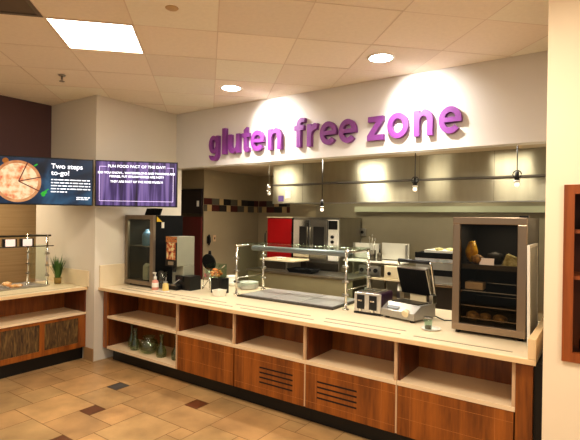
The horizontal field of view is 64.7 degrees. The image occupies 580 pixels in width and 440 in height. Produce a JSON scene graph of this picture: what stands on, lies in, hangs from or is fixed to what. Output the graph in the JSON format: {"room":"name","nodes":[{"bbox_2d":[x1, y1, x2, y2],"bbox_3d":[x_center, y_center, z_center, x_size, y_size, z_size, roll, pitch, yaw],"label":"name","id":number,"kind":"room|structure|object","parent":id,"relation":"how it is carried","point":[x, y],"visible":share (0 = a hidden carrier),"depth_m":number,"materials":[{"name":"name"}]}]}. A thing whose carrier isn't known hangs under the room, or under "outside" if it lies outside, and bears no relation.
{"room":"eatery","nodes":[
{"label":"eatery","id":0,"kind":"room"},
{"bbox_2d":[0,204,35,283],"bbox_3d":[-5.497,0.303,4.704,0.200,2.600,7.300,1,0,35],"label":"wall","id":1,"kind":"structure","parent":0,"point":[15,219],"depth_m":6.70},
{"bbox_2d":[0,95,51,157],"bbox_3d":[-4.848,-1.033,3.468,0.160,0.900,6.000,1,0,35],"label":"wall","id":2,"kind":"structure","parent":0,"point":[25,126],"depth_m":5.62,"materials":[{"name":"paint"}]},
{"bbox_2d":[0,155,93,205],"bbox_3d":[-2.727,-0.425,5.136,0.970,0.520,0.300,1,0,-20],"label":"screen","id":3,"kind":"object","parent":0,"point":[24,180],"visible":1,"depth_m":5.00,"materials":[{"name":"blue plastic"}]},
{"bbox_2d":[0,160,40,201],"bbox_3d":[-2.919,-0.417,4.906,0.450,0.450,0.001,1,0,-20],"label":"picture","id":4,"kind":"object","parent":3,"relation":"attached to","point":[20,180],"depth_m":4.91,"materials":[{"name":"multicoloured"}]},
{"bbox_2d":[51,179,89,199],"bbox_3d":[-2.434,-0.336,5.086,0.395,0.222,0.001,1,0,-20],"label":"print","id":5,"kind":"object","parent":3,"relation":"attached to","point":[51,179],"depth_m":5.08},
{"bbox_2d":[35,95,181,361],"bbox_3d":[-2.450,0.089,6.240,1.360,3.100,1.300,1,0,35],"label":"wall","id":6,"kind":"structure","parent":0,"point":[95,127],"depth_m":5.59,"materials":[{"name":"white paint"}]},
{"bbox_2d":[48,266,88,286],"bbox_3d":[-2.726,0.684,5.622,0.890,0.187,0.020,1,0,35],"label":"backsplash","id":7,"kind":"structure","parent":6,"relation":"attached to","point":[69,275],"depth_m":5.54,"materials":[{"name":"beige laminate"}]},
{"bbox_2d":[83,346,92,361],"bbox_3d":[-2.367,1.572,5.373,0.188,0.145,0.013,1,0,35],"label":"baseboard","id":8,"kind":"structure","parent":6,"relation":"attached to","point":[87,352],"depth_m":5.36,"materials":[{"name":"beige tile"}]},
{"bbox_2d":[99,263,128,286],"bbox_3d":[-1.905,0.661,5.826,0.020,0.255,1.132,1,0,35],"label":"backsplash","id":9,"kind":"structure","parent":6,"relation":"attached to","point":[111,274],"depth_m":5.48,"materials":[{"name":"beige laminate"}]},
{"bbox_2d":[95,160,177,206],"bbox_3d":[-1.781,-0.413,5.404,0.905,0.520,0.329,1,0,-9],"label":"screen","id":10,"kind":"object","parent":6,"relation":"attached to","point":[117,183],"visible":1,"depth_m":5.24,"materials":[{"name":"black plastic"},{"name":"lit display screen"}]},
{"bbox_2d":[0,356,369,439],"bbox_3d":[-0.508,1.683,2.627,12.000,0.003,9.600,1,0,35],"label":"floor","id":11,"kind":"structure","parent":0,"point":[108,398],"depth_m":4.00,"materials":[{"name":"tile"}]},
{"bbox_2d":[0,290,85,378],"bbox_3d":[-3.065,1.224,4.997,0.612,0.825,1.427,1,0,35],"label":"base cabinet","id":12,"kind":"object","parent":11,"relation":"on","point":[37,332],"visible":0.96,"depth_m":5.12,"materials":[{"name":"brown wood"}]},
{"bbox_2d":[0,307,85,328],"bbox_3d":[-2.998,1.090,4.950,0.452,0.025,1.425,1,0,35],"label":"shelf","id":13,"kind":"object","parent":12,"relation":"attached to","point":[15,320],"depth_m":5.15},
{"bbox_2d":[0,280,87,300],"bbox_3d":[-3.533,0.788,4.491,0.860,0.037,2.797,1,0,35],"label":"countertop","id":14,"kind":"structure","parent":12,"relation":"on","point":[53,288],"depth_m":5.08,"materials":[{"name":"stone"}]},
{"bbox_2d":[0,281,46,290],"bbox_3d":[-3.488,0.744,4.870,0.460,0.053,1.570,1,0,35],"label":"pan","id":15,"kind":"object","parent":14,"relation":"in","point":[5,286],"visible":0.99,"depth_m":5.23,"materials":[{"name":"metal"}]},
{"bbox_2d":[0,234,53,285],"bbox_3d":[-3.637,0.468,4.591,0.546,0.603,2.340,1,0,35],"label":"sneeze guard","id":16,"kind":"object","parent":14,"relation":"on","point":[47,245],"visible":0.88,"depth_m":5.43,"materials":[{"name":"silver metal"}]},
{"bbox_2d":[2,239,16,246],"bbox_3d":[-3.061,0.250,4.995,0.046,0.085,0.140,1,0,35],"label":"card stand","id":17,"kind":"object","parent":16,"relation":"attached to","point":[5,242],"visible":1,"depth_m":4.97,"materials":[{"name":"paper"}]},
{"bbox_2d":[19,238,33,245],"bbox_3d":[-2.958,0.251,5.143,0.046,0.085,0.140,1,0,35],"label":"card stand","id":18,"kind":"object","parent":16,"relation":"attached to","point":[27,241],"visible":0.99,"depth_m":5.13,"materials":[{"name":"paper"}]},
{"bbox_2d":[50,257,66,283],"bbox_3d":[-2.844,0.597,5.589,0.238,0.360,0.232,1,0,8],"label":"potted grass","id":19,"kind":"object","parent":14,"relation":"on","point":[58,267],"depth_m":5.56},
{"bbox_2d":[54,277,61,283],"bbox_3d":[-2.839,0.739,5.593,0.088,0.075,0.088,1,0,35],"label":"pot","id":20,"kind":"object","parent":19,"relation":"attached to","point":[57,280],"depth_m":5.56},
{"bbox_2d":[103,291,182,380],"bbox_3d":[-1.530,1.244,5.228,1.279,0.825,0.500,1,0,35],"label":"base cabinet","id":21,"kind":"object","parent":11,"relation":"on","point":[156,318],"visible":0.7,"depth_m":5.36,"materials":[{"name":"brown wood"}]},
{"bbox_2d":[107,339,175,368],"bbox_3d":[-1.535,1.496,5.181,1.182,0.031,0.420,1,0,35],"label":"shelf","id":22,"kind":"object","parent":21,"relation":"attached to","point":[146,345],"depth_m":5.22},
{"bbox_2d":[107,310,175,333],"bbox_3d":[-1.530,1.142,5.180,1.182,0.030,0.420,1,0,35],"label":"shelf","id":23,"kind":"object","parent":21,"relation":"attached to","point":[161,321],"depth_m":5.23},
{"bbox_2d":[98,279,542,365],"bbox_3d":[-0.022,0.837,4.576,4.542,0.037,1.253,1,0,35],"label":"countertop","id":24,"kind":"structure","parent":21,"relation":"on","point":[503,348],"depth_m":3.76,"materials":[{"name":"beige laminate"}]},
{"bbox_2d":[125,215,182,286],"bbox_3d":[-1.679,0.368,5.647,0.532,0.850,0.450,1,0,35],"label":"beverage fridge","id":25,"kind":"object","parent":24,"relation":"on","point":[137,255],"visible":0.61,"depth_m":5.56,"materials":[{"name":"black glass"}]},
{"bbox_2d":[142,229,149,245],"bbox_3d":[-1.745,0.213,5.603,0.124,0.200,0.124,1,0,35],"label":"water jug","id":26,"kind":"object","parent":25,"relation":"on","point":[146,235],"visible":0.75,"depth_m":5.55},
{"bbox_2d":[143,263,149,279],"bbox_3d":[-1.748,0.631,5.627,0.090,0.200,0.080,1,0,35],"label":"milk carton","id":27,"kind":"object","parent":25,"relation":"on","point":[146,265],"visible":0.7,"depth_m":5.59,"materials":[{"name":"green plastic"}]},
{"bbox_2d":[145,208,161,214],"bbox_3d":[-1.625,-0.097,5.460,0.180,0.080,0.120,1,0,35],"label":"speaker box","id":28,"kind":"object","parent":25,"relation":"on","point":[150,211],"visible":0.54,"depth_m":5.41,"materials":[{"name":"black plastic"}]},
{"bbox_2d":[152,272,158,289],"bbox_3d":[-1.542,0.698,5.240,0.078,0.197,0.078,1,0,35],"label":"pump bottle","id":29,"kind":"object","parent":24,"relation":"on","point":[155,284],"visible":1,"depth_m":5.21,"materials":[{"name":"plastic"}]},
{"bbox_2d":[162,277,168,290],"bbox_3d":[-1.404,0.723,5.168,0.072,0.151,0.072,1,0,35],"label":"pump bottle","id":30,"kind":"object","parent":24,"relation":"on","point":[165,287],"visible":0.94,"depth_m":5.15,"materials":[{"name":"plastic"}]},
{"bbox_2d":[165,236,194,290],"bbox_3d":[-1.274,0.494,5.359,0.190,0.610,0.320,1,0,35],"label":"dispenser","id":31,"kind":"object","parent":24,"relation":"on","point":[179,250],"visible":0.79,"depth_m":5.26,"materials":[{"name":"silver plastic"}]},
{"bbox_2d":[167,242,175,259],"bbox_3d":[-1.358,0.356,5.234,0.150,0.195,0.006,1,0,35],"label":"picture","id":32,"kind":"object","parent":31,"relation":"attached to","point":[171,246],"depth_m":5.23,"materials":[{"name":"orange"}]},
{"bbox_2d":[173,275,200,290],"bbox_3d":[-1.254,0.720,5.316,0.383,0.160,0.235,1,0,35],"label":"box","id":33,"kind":"object","parent":24,"relation":"on","point":[188,282],"visible":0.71,"depth_m":5.22,"materials":[{"name":"black plastic"}]},
{"bbox_2d":[202,251,215,289],"bbox_3d":[-0.935,0.583,5.348,0.199,0.448,0.122,1,0,35],"label":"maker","id":34,"kind":"object","parent":24,"relation":"on","point":[208,261],"visible":0.86,"depth_m":5.32,"materials":[{"name":"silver metal"}]},
{"bbox_2d":[212,289,226,296],"bbox_3d":[-0.752,0.775,4.872,0.112,0.068,0.112,1,0,35],"label":"square bowl","id":35,"kind":"object","parent":24,"relation":"on","point":[216,292],"visible":1,"depth_m":4.84,"materials":[{"name":"white ceramic"}]},
{"bbox_2d":[211,277,228,292],"bbox_3d":[-0.780,0.725,5.078,0.163,0.165,0.126,1,0,35],"label":"canister","id":36,"kind":"object","parent":24,"relation":"on","point":[216,282],"visible":0.73,"depth_m":5.04,"materials":[{"name":"plastic"}]},
{"bbox_2d":[210,265,224,276],"bbox_3d":[-0.803,0.564,5.088,0.273,0.155,0.174,1,0,35],"label":"food","id":37,"kind":"object","parent":36,"relation":"on","point":[212,272],"visible":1,"depth_m":5.11,"materials":[{"name":"orange food"}]},
{"bbox_2d":[237,288,353,309],"bbox_3d":[0.089,0.810,4.786,1.170,0.022,0.620,1,0,35],"label":"tray","id":38,"kind":"object","parent":24,"relation":"on","point":[329,302],"visible":0.91,"depth_m":4.68,"materials":[{"name":"metal"}]},
{"bbox_2d":[233,242,371,310],"bbox_3d":[0.102,0.542,4.785,1.395,0.558,0.530,1,0,35],"label":"sneeze guard","id":39,"kind":"object","parent":24,"relation":"on","point":[255,246],"visible":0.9,"depth_m":4.72,"materials":[{"name":"silver metal"}]},
{"bbox_2d":[354,288,392,316],"bbox_3d":[0.752,0.734,4.136,0.256,0.198,0.302,1,0,35],"label":"toaster","id":40,"kind":"object","parent":24,"relation":"on","point":[368,301],"visible":0.98,"depth_m":4.04,"materials":[{"name":"metal"}]},
{"bbox_2d":[381,258,436,322],"bbox_3d":[1.007,0.590,3.914,0.341,0.496,0.370,1,0,-40],"label":"press","id":41,"kind":"object","parent":24,"relation":"on","point":[416,281],"visible":0.96,"depth_m":3.89,"materials":[{"name":"metal"}]},
{"bbox_2d":[421,326,440,330],"bbox_3d":[1.079,0.834,3.513,0.150,0.013,0.150,1,0,35],"label":"saucer","id":42,"kind":"object","parent":24,"relation":"on","point":[433,328],"visible":0.82,"depth_m":3.51,"materials":[{"name":"white ceramic"}]},
{"bbox_2d":[452,216,538,340],"bbox_3d":[1.615,0.408,3.567,0.506,0.879,0.662,1,0,35],"label":"fridge","id":43,"kind":"object","parent":24,"relation":"on","point":[505,293],"visible":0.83,"depth_m":3.45,"materials":[{"name":"metal"}]},
{"bbox_2d":[465,241,477,261],"bbox_3d":[1.410,0.245,3.554,0.091,0.168,0.090,1,0,35],"label":"snack bag","id":44,"kind":"object","parent":43,"relation":"on","point":[471,249],"visible":0.85,"depth_m":3.52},
{"bbox_2d":[466,311,479,320],"bbox_3d":[1.395,0.726,3.488,0.102,0.071,0.093,1,0,13],"label":"roll","id":45,"kind":"object","parent":43,"relation":"on","point":[474,314],"visible":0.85,"depth_m":3.46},
{"bbox_2d":[465,280,485,289],"bbox_3d":[1.417,0.498,3.499,0.130,0.055,0.100,1,0,35],"label":"carton","id":46,"kind":"object","parent":43,"relation":"on","point":[476,285],"visible":1,"depth_m":3.46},
{"bbox_2d":[471,254,483,263],"bbox_3d":[1.414,0.294,3.450,0.094,0.078,0.111,1,0,35],"label":"food tray","id":47,"kind":"object","parent":43,"relation":"on","point":[476,259],"visible":0.84,"depth_m":3.42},
{"bbox_2d":[480,313,490,320],"bbox_3d":[1.476,0.733,3.469,0.092,0.062,0.078,1,0,35],"label":"roll","id":48,"kind":"object","parent":43,"relation":"on","point":[483,315],"visible":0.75,"depth_m":3.44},
{"bbox_2d":[479,258,493,264],"bbox_3d":[1.453,0.308,3.381,0.100,0.050,0.015,1,0,35],"label":"price card","id":49,"kind":"object","parent":43,"relation":"on","point":[484,261],"visible":1,"depth_m":3.38,"materials":[{"name":"white"}]},
{"bbox_2d":[460,305,515,323],"bbox_3d":[1.612,0.732,3.575,0.446,0.007,0.560,1,0,35],"label":"wire shelf","id":50,"kind":"object","parent":43,"relation":"attached to","point":[469,308],"depth_m":3.70,"materials":[{"name":"silver metal"}]},
{"bbox_2d":[460,294,516,310],"bbox_3d":[1.613,0.642,3.575,0.446,0.007,0.560,1,0,35],"label":"wire shelf","id":51,"kind":"object","parent":43,"relation":"attached to","point":[469,297],"depth_m":3.73,"materials":[{"name":"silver metal"}]},
{"bbox_2d":[461,282,516,295],"bbox_3d":[1.615,0.532,3.575,0.446,0.007,0.560,1,0,35],"label":"wire shelf","id":52,"kind":"object","parent":43,"relation":"attached to","point":[509,285],"depth_m":3.65,"materials":[{"name":"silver metal"}]},
{"bbox_2d":[461,260,516,271],"bbox_3d":[1.619,0.349,3.576,0.446,0.036,0.575,1,0,35],"label":"shelf","id":53,"kind":"object","parent":43,"relation":"attached to","point":[465,264],"depth_m":3.36,"materials":[{"name":"metal"}]},
{"bbox_2d":[487,252,503,263],"bbox_3d":[1.575,0.290,3.512,0.120,0.090,0.120,1,0,35],"label":"salad bowl","id":54,"kind":"object","parent":43,"relation":"on","point":[498,258],"visible":0.81,"depth_m":3.47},
{"bbox_2d":[492,314,507,323],"bbox_3d":[1.553,0.734,3.386,0.103,0.064,0.084,1,0,35],"label":"roll","id":55,"kind":"object","parent":43,"relation":"on","point":[498,317],"visible":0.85,"depth_m":3.36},
{"bbox_2d":[502,254,516,266],"bbox_3d":[1.621,0.293,3.364,0.105,0.085,0.090,1,0,35],"label":"pack","id":56,"kind":"object","parent":43,"relation":"on","point":[510,260],"visible":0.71,"depth_m":3.33},
{"bbox_2d":[527,243,537,345],"bbox_3d":[1.718,0.509,3.241,0.027,0.677,0.420,1,0,35],"label":"panel board","id":57,"kind":"object","parent":24,"relation":"on","point":[532,249],"visible":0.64,"depth_m":3.20,"materials":[{"name":"white plastic"}]},
{"bbox_2d":[528,316,543,359],"bbox_3d":[1.725,0.788,3.149,0.045,0.125,0.900,1,0,35],"label":"end upstand","id":58,"kind":"object","parent":24,"relation":"on","point":[535,341],"visible":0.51,"depth_m":2.83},
{"bbox_3d":[-0.496,0.800,5.425,0.250,0.021,0.250,1,0,35],"label":"plate","id":59,"kind":"object","parent":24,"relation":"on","visible":0},
{"bbox_3d":[-0.496,0.785,5.425,0.250,0.021,0.250,1,0,35],"label":"plate","id":60,"kind":"object","parent":59,"relation":"on","visible":0},
{"bbox_3d":[-0.495,0.771,5.425,0.250,0.021,0.250,1,0,35],"label":"plate","id":61,"kind":"object","parent":60,"relation":"on","visible":0},
{"bbox_2d":[238,283,258,285],"bbox_3d":[-0.495,0.756,5.425,0.250,0.021,0.250,1,0,35],"label":"plate","id":62,"kind":"object","parent":61,"relation":"on","point":[238,283],"visible":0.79,"depth_m":5.33,"materials":[{"name":"white ceramic"}]},
{"bbox_2d":[240,280,257,283],"bbox_3d":[-0.495,0.742,5.425,0.250,0.021,0.250,1,0,35],"label":"plate","id":63,"kind":"object","parent":62,"relation":"on","point":[243,281],"visible":0.91,"depth_m":5.47,"materials":[{"name":"white ceramic"}]},
{"bbox_2d":[181,189,202,278],"bbox_3d":[-1.438,0.583,7.471,0.510,2.130,0.558,1,0,35],"label":"door","id":64,"kind":"structure","parent":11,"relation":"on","point":[192,199],"depth_m":7.17,"materials":[{"name":"metal"}]},
{"bbox_2d":[177,304,239,398],"bbox_3d":[-0.690,1.258,4.641,0.769,0.825,0.504,1,0,35],"label":"base cabinet","id":65,"kind":"object","parent":11,"relation":"on","point":[206,337],"visible":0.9,"depth_m":4.52,"materials":[{"name":"brown wood"}]},
{"bbox_2d":[177,324,233,346],"bbox_3d":[-0.712,1.156,4.608,0.768,0.030,0.424,1,0,35],"label":"shelf","id":66,"kind":"object","parent":65,"relation":"attached to","point":[219,335],"depth_m":4.59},
{"bbox_2d":[234,314,309,420],"bbox_3d":[-0.054,1.269,4.199,0.779,0.825,0.504,1,0,35],"label":"base cabinet","id":67,"kind":"object","parent":11,"relation":"on","point":[270,356],"visible":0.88,"depth_m":4.09,"materials":[{"name":"brown wood"}]},
{"bbox_2d":[234,335,304,363],"bbox_3d":[-0.076,1.166,4.166,0.778,0.030,0.424,1,0,35],"label":"shelf","id":68,"kind":"object","parent":67,"relation":"attached to","point":[275,347],"depth_m":4.14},
{"bbox_2d":[264,217,293,257],"bbox_3d":[-0.048,0.808,7.470,0.550,1.720,0.530,1,0,35],"label":"storage cabinet","id":69,"kind":"object","parent":11,"relation":"on","point":[280,229],"visible":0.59,"depth_m":7.26,"materials":[{"name":"red metal"}]},
{"bbox_2d":[246,266,369,297],"bbox_3d":[0.205,1.194,6.336,1.720,0.965,0.500,1,0,35],"label":"worktable","id":70,"kind":"object","parent":11,"relation":"on","point":[322,282],"visible":0.34,"depth_m":6.04,"materials":[{"name":"metal"}]},
{"bbox_2d":[260,257,308,270],"bbox_3d":[-0.077,0.628,6.548,0.580,0.155,0.400,1,0,35],"label":"shelf","id":71,"kind":"object","parent":70,"relation":"on","point":[272,263],"visible":0.77,"depth_m":6.43,"materials":[{"name":"metal"}]},
{"bbox_2d":[286,267,319,273],"bbox_3d":[0.182,0.681,6.221,0.400,0.059,0.240,1,0,35],"label":"pan","id":72,"kind":"object","parent":70,"relation":"on","point":[293,269],"visible":1,"depth_m":6.16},
{"bbox_2d":[292,217,360,272],"bbox_3d":[0.541,0.821,6.933,0.800,1.715,0.740,1,0,35],"label":"oven","id":73,"kind":"object","parent":11,"relation":"on","point":[318,231],"visible":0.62,"depth_m":6.65,"materials":[{"name":"metal"}]},
{"bbox_2d":[304,327,399,439],"bbox_3d":[0.587,1.280,3.753,0.799,0.825,0.504,1,0,35],"label":"base cabinet","id":74,"kind":"object","parent":11,"relation":"on","point":[350,380],"visible":0.82,"depth_m":3.63,"materials":[{"name":"brown wood"}]},
{"bbox_2d":[305,349,397,384],"bbox_3d":[0.569,1.177,3.718,0.788,0.030,0.424,1,0,35],"label":"shelf","id":75,"kind":"object","parent":74,"relation":"attached to","point":[368,367],"depth_m":3.69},
{"bbox_2d":[343,243,408,289],"bbox_3d":[1.232,1.003,6.354,0.860,1.375,0.600,1,0,35],"label":"station","id":76,"kind":"object","parent":11,"relation":"on","point":[393,251],"visible":0.3,"depth_m":6.29,"materials":[{"name":"silver metal"}]},
{"bbox_2d":[359,264,384,277],"bbox_3d":[1.117,0.689,6.216,0.320,0.150,0.220,1,0,35],"label":"control box","id":77,"kind":"object","parent":76,"relation":"on","point":[377,271],"visible":0.67,"depth_m":6.12,"materials":[{"name":"metal"}]},
{"bbox_2d":[370,250,375,260],"bbox_3d":[1.123,0.484,6.274,0.110,0.140,0.110,1,0,35],"label":"utensil crock","id":78,"kind":"object","parent":76,"relation":"on","point":[372,252],"visible":0.73,"depth_m":6.23,"materials":[{"name":"metal"}]},
{"bbox_2d":[343,258,406,264],"bbox_3d":[1.172,0.565,6.276,0.840,0.020,0.300,1,0,35],"label":"shelf","id":79,"kind":"object","parent":76,"relation":"attached to","point":[350,259],"depth_m":6.24,"materials":[{"name":"silver metal"}]},
{"bbox_2d":[355,271,399,281],"bbox_3d":[1.235,0.778,6.353,0.860,0.025,0.600,1,0,35],"label":"countertop","id":80,"kind":"structure","parent":76,"relation":"on","point":[374,278],"depth_m":6.00,"materials":[{"name":"beige ceramic"}]},
{"bbox_2d":[384,264,398,279],"bbox_3d":[1.379,0.683,6.046,0.195,0.170,0.270,1,0,35],"label":"control box","id":81,"kind":"object","parent":76,"relation":"on","point":[390,271],"visible":0.71,"depth_m":5.95,"materials":[{"name":"metal"}]},
{"bbox_2d":[415,251,452,309],"bbox_3d":[2.036,1.048,5.453,0.950,1.315,0.660,1,0,35],"label":"broiler","id":82,"kind":"object","parent":11,"relation":"on","point":[442,263],"visible":0.13,"depth_m":5.33,"materials":[{"name":"metal"}]},
{"bbox_2d":[415,257,452,263],"bbox_3d":[2.061,0.481,5.476,0.950,0.050,0.600,1,0,35],"label":"shelf","id":83,"kind":"object","parent":82,"relation":"attached to","point":[434,260],"depth_m":5.35,"materials":[{"name":"silver metal"}]},
{"bbox_2d":[424,248,452,253],"bbox_3d":[1.882,0.362,5.540,0.400,0.060,0.400,1,0,35],"label":"sheet pan","id":84,"kind":"object","parent":82,"relation":"on","point":[434,250],"visible":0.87,"depth_m":5.45,"materials":[{"name":"silver metal"}]},
{"bbox_2d":[395,343,542,439],"bbox_3d":[1.294,1.292,3.261,0.942,0.825,0.504,1,0,35],"label":"base cabinet","id":85,"kind":"object","parent":11,"relation":"on","point":[440,394],"visible":0.9,"depth_m":3.17,"materials":[{"name":"brown wood"}]},
{"bbox_2d":[397,367,514,411],"bbox_3d":[1.213,1.188,3.269,0.778,0.030,0.424,1,0,35],"label":"shelf","id":86,"kind":"object","parent":85,"relation":"attached to","point":[489,393],"depth_m":3.23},
{"bbox_2d":[181,169,258,280],"bbox_3d":[-1.462,0.427,7.591,0.730,2.440,2.050,1,0,35],"label":"wall","id":87,"kind":"structure","parent":0,"point":[230,229],"depth_m":7.57,"materials":[{"name":"beige paint"}]},
{"bbox_2d":[204,198,257,212],"bbox_3d":[-0.952,-0.238,7.661,0.008,0.205,1.340,1,0,35],"label":"trim","id":88,"kind":"structure","parent":87,"relation":"attached to","point":[214,204],"depth_m":7.58,"materials":[{"name":"tile"}]},
{"bbox_2d":[0,0,548,114],"bbox_3d":[-0.335,-1.438,1.092,10.050,0.062,7.250,1,0,35],"label":"ceiling","id":89,"kind":"structure","parent":0,"point":[269,49],"depth_m":3.71,"materials":[{"name":"tile"}]},
{"bbox_2d":[0,0,42,16],"bbox_3d":[-1.993,-1.463,2.889,0.610,0.054,0.612,1,0,-10],"label":"ceiling vent","id":90,"kind":"object","parent":89,"relation":"in","point":[9,7],"visible":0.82,"depth_m":3.12,"materials":[{"name":"metal"}]},
{"bbox_2d":[43,17,144,53],"bbox_3d":[-1.500,-1.444,3.598,0.610,0.024,0.610,1,0,-10],"label":"recessed light","id":91,"kind":"object","parent":89,"relation":"in","point":[76,34],"visible":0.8,"depth_m":3.57,"materials":[{"name":"white"}]},
{"bbox_2d":[165,5,178,10],"bbox_3d":[-0.793,-1.421,3.076,0.090,0.006,0.090,1,0,35],"label":"sprinkler cover","id":92,"kind":"object","parent":89,"relation":"attached to","point":[168,7],"visible":1,"depth_m":3.07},
{"bbox_2d":[220,85,241,90],"bbox_3d":[-0.638,-1.428,4.963,0.240,0.004,0.240,1,0,35],"label":"recessed light","id":93,"kind":"object","parent":89,"relation":"in","point":[224,87],"visible":1,"depth_m":4.96,"materials":[{"name":"white plastic"}]},
{"bbox_2d":[367,53,394,62],"bbox_3d":[0.788,-1.404,3.971,0.240,0.004,0.240,1,0,35],"label":"recessed light","id":94,"kind":"object","parent":89,"relation":"in","point":[378,57],"visible":1,"depth_m":3.96,"materials":[{"name":"white plastic"}]},
{"bbox_2d":[176,51,547,168],"bbox_3d":[0.366,-1.046,5.043,4.600,0.740,0.140,1,0,35],"label":"wall","id":95,"kind":"structure","parent":0,"point":[502,102],"depth_m":4.49,"materials":[{"name":"paint"}]},
{"bbox_2d":[209,135,220,160],"bbox_3d":[-0.961,-0.913,5.848,0.165,0.320,0.050,1,0,35],"label":"sign letter","id":96,"kind":"object","parent":95,"relation":"attached to","point":[214,139],"visible":1,"depth_m":5.82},
{"bbox_2d":[222,128,227,154],"bbox_3d":[-0.815,-0.985,5.747,0.058,0.325,0.050,1,0,35],"label":"sign letter","id":97,"kind":"object","parent":95,"relation":"attached to","point":[224,130],"visible":1,"depth_m":5.73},
{"bbox_2d":[228,133,241,153],"bbox_3d":[-0.682,-0.940,5.654,0.185,0.238,0.050,1,0,35],"label":"sign letter","id":98,"kind":"object","parent":95,"relation":"attached to","point":[238,148],"visible":1,"depth_m":5.62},
{"bbox_2d":[242,127,250,152],"bbox_3d":[-0.527,-0.971,5.547,0.110,0.305,0.050,1,0,35],"label":"sign letter","id":99,"kind":"object","parent":95,"relation":"attached to","point":[246,135],"visible":0.99,"depth_m":5.53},
{"bbox_2d":[251,130,265,151],"bbox_3d":[-0.376,-0.940,5.441,0.200,0.248,0.050,1,0,35],"label":"sign letter","id":100,"kind":"object","parent":95,"relation":"attached to","point":[254,141],"visible":1,"depth_m":5.42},
{"bbox_2d":[267,128,283,150],"bbox_3d":[-0.169,-0.936,5.297,0.195,0.248,0.050,1,0,35],"label":"sign letter","id":101,"kind":"object","parent":95,"relation":"attached to","point":[271,132],"visible":1,"depth_m":5.28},
{"bbox_2d":[294,118,306,147],"bbox_3d":[0.117,-0.970,5.098,0.140,0.325,0.050,1,0,35],"label":"sign letter","id":102,"kind":"object","parent":95,"relation":"attached to","point":[299,128],"visible":1,"depth_m":5.08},
{"bbox_2d":[307,123,319,146],"bbox_3d":[0.254,-0.929,5.003,0.135,0.248,0.050,1,0,35],"label":"sign letter","id":103,"kind":"object","parent":95,"relation":"attached to","point":[311,128],"visible":1,"depth_m":5.00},
{"bbox_2d":[320,121,337,144],"bbox_3d":[0.416,-0.926,4.890,0.200,0.248,0.050,1,0,35],"label":"sign letter","id":104,"kind":"object","parent":95,"relation":"attached to","point":[323,131],"visible":1,"depth_m":4.87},
{"bbox_2d":[339,119,357,142],"bbox_3d":[0.605,-0.923,4.759,0.200,0.248,0.050,1,0,35],"label":"sign letter","id":105,"kind":"object","parent":95,"relation":"attached to","point":[342,128],"visible":1,"depth_m":4.74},
{"bbox_2d":[367,115,384,141],"bbox_3d":[0.862,-0.913,4.580,0.175,0.238,0.050,1,0,35],"label":"sign letter","id":106,"kind":"object","parent":95,"relation":"attached to","point":[379,121],"visible":1,"depth_m":4.56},
{"bbox_2d":[387,112,409,138],"bbox_3d":[1.052,-0.915,4.447,0.210,0.248,0.050,1,0,35],"label":"sign letter","id":107,"kind":"object","parent":95,"relation":"attached to","point":[406,124],"visible":1,"depth_m":4.43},
{"bbox_2d":[413,109,433,136],"bbox_3d":[1.258,-0.912,4.305,0.180,0.248,0.050,1,0,35],"label":"sign letter","id":108,"kind":"object","parent":95,"relation":"attached to","point":[418,115],"visible":1,"depth_m":4.29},
{"bbox_2d":[438,106,462,133],"bbox_3d":[1.461,-0.908,4.163,0.205,0.248,0.050,1,0,35],"label":"sign letter","id":109,"kind":"object","parent":95,"relation":"attached to","point":[443,120],"visible":1,"depth_m":4.15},
{"bbox_2d":[182,144,545,175],"bbox_3d":[1.019,-0.781,5.988,6.600,0.060,2.160,1,0,35],"label":"ceiling","id":110,"kind":"structure","parent":0,"point":[255,169],"depth_m":5.86,"materials":[{"name":"paint"}]},
{"bbox_2d":[320,160,323,211],"bbox_3d":[0.375,-0.427,5.313,0.060,0.660,0.060,1,0,35],"label":"pendant lamp","id":111,"kind":"object","parent":110,"relation":"hanging from","point":[322,200],"visible":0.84,"depth_m":5.31,"materials":[{"name":"black metal"}]},
{"bbox_2d":[411,153,418,190],"bbox_3d":[1.281,-0.517,4.684,0.060,0.450,0.060,1,0,-11],"label":"pendant lamp","id":112,"kind":"object","parent":110,"relation":"hanging from","point":[414,182],"visible":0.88,"depth_m":4.67,"materials":[{"name":"black metal"}]},
{"bbox_2d":[512,146,521,186],"bbox_3d":[2.056,-0.514,4.144,0.060,0.430,0.060,1,0,-11],"label":"pendant lamp","id":113,"kind":"object","parent":110,"relation":"hanging from","point":[516,178],"visible":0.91,"depth_m":4.13,"materials":[{"name":"black metal"}]},
{"bbox_2d":[258,176,543,320],"bbox_3d":[1.875,0.478,6.610,5.870,2.440,0.150,1,0,35],"label":"wall","id":114,"kind":"structure","parent":0,"point":[296,210],"depth_m":8.09,"materials":[{"name":"beige paint"}]},
{"bbox_2d":[259,201,289,212],"bbox_3d":[-0.278,-0.231,8.015,0.670,0.205,0.008,1,0,35],"label":"trim","id":115,"kind":"structure","parent":114,"relation":"attached to","point":[264,206],"depth_m":8.03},
{"bbox_2d":[272,147,545,212],"bbox_3d":[1.910,-0.421,5.701,4.400,0.628,1.250,1,0,35],"label":"range hood","id":116,"kind":"object","parent":114,"relation":"attached to","point":[484,176],"visible":0.98,"depth_m":5.33,"materials":[{"name":"metal"}]},
{"bbox_2d":[316,202,544,310],"bbox_3d":[2.269,0.380,6.236,4.500,1.450,0.015,1,0,35],"label":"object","id":117,"kind":"structure","parent":114,"relation":"attached to","point":[422,231],"depth_m":6.55,"materials":[{"name":"metal"}]},
{"bbox_2d":[542,0,579,439],"bbox_3d":[3.695,0.193,1.989,4.413,3.100,1.340,1,0,35],"label":"wall","id":118,"kind":"structure","parent":0,"point":[561,379],"depth_m":2.66,"materials":[{"name":"beige paint"}]},
{"bbox_2d":[561,184,579,363],"bbox_3d":[2.091,0.311,2.458,1.056,1.011,0.315,1,0,35],"label":"case","id":119,"kind":"object","parent":118,"relation":"in","point":[570,352],"visible":1,"depth_m":2.62,"materials":[{"name":"brown wood"}]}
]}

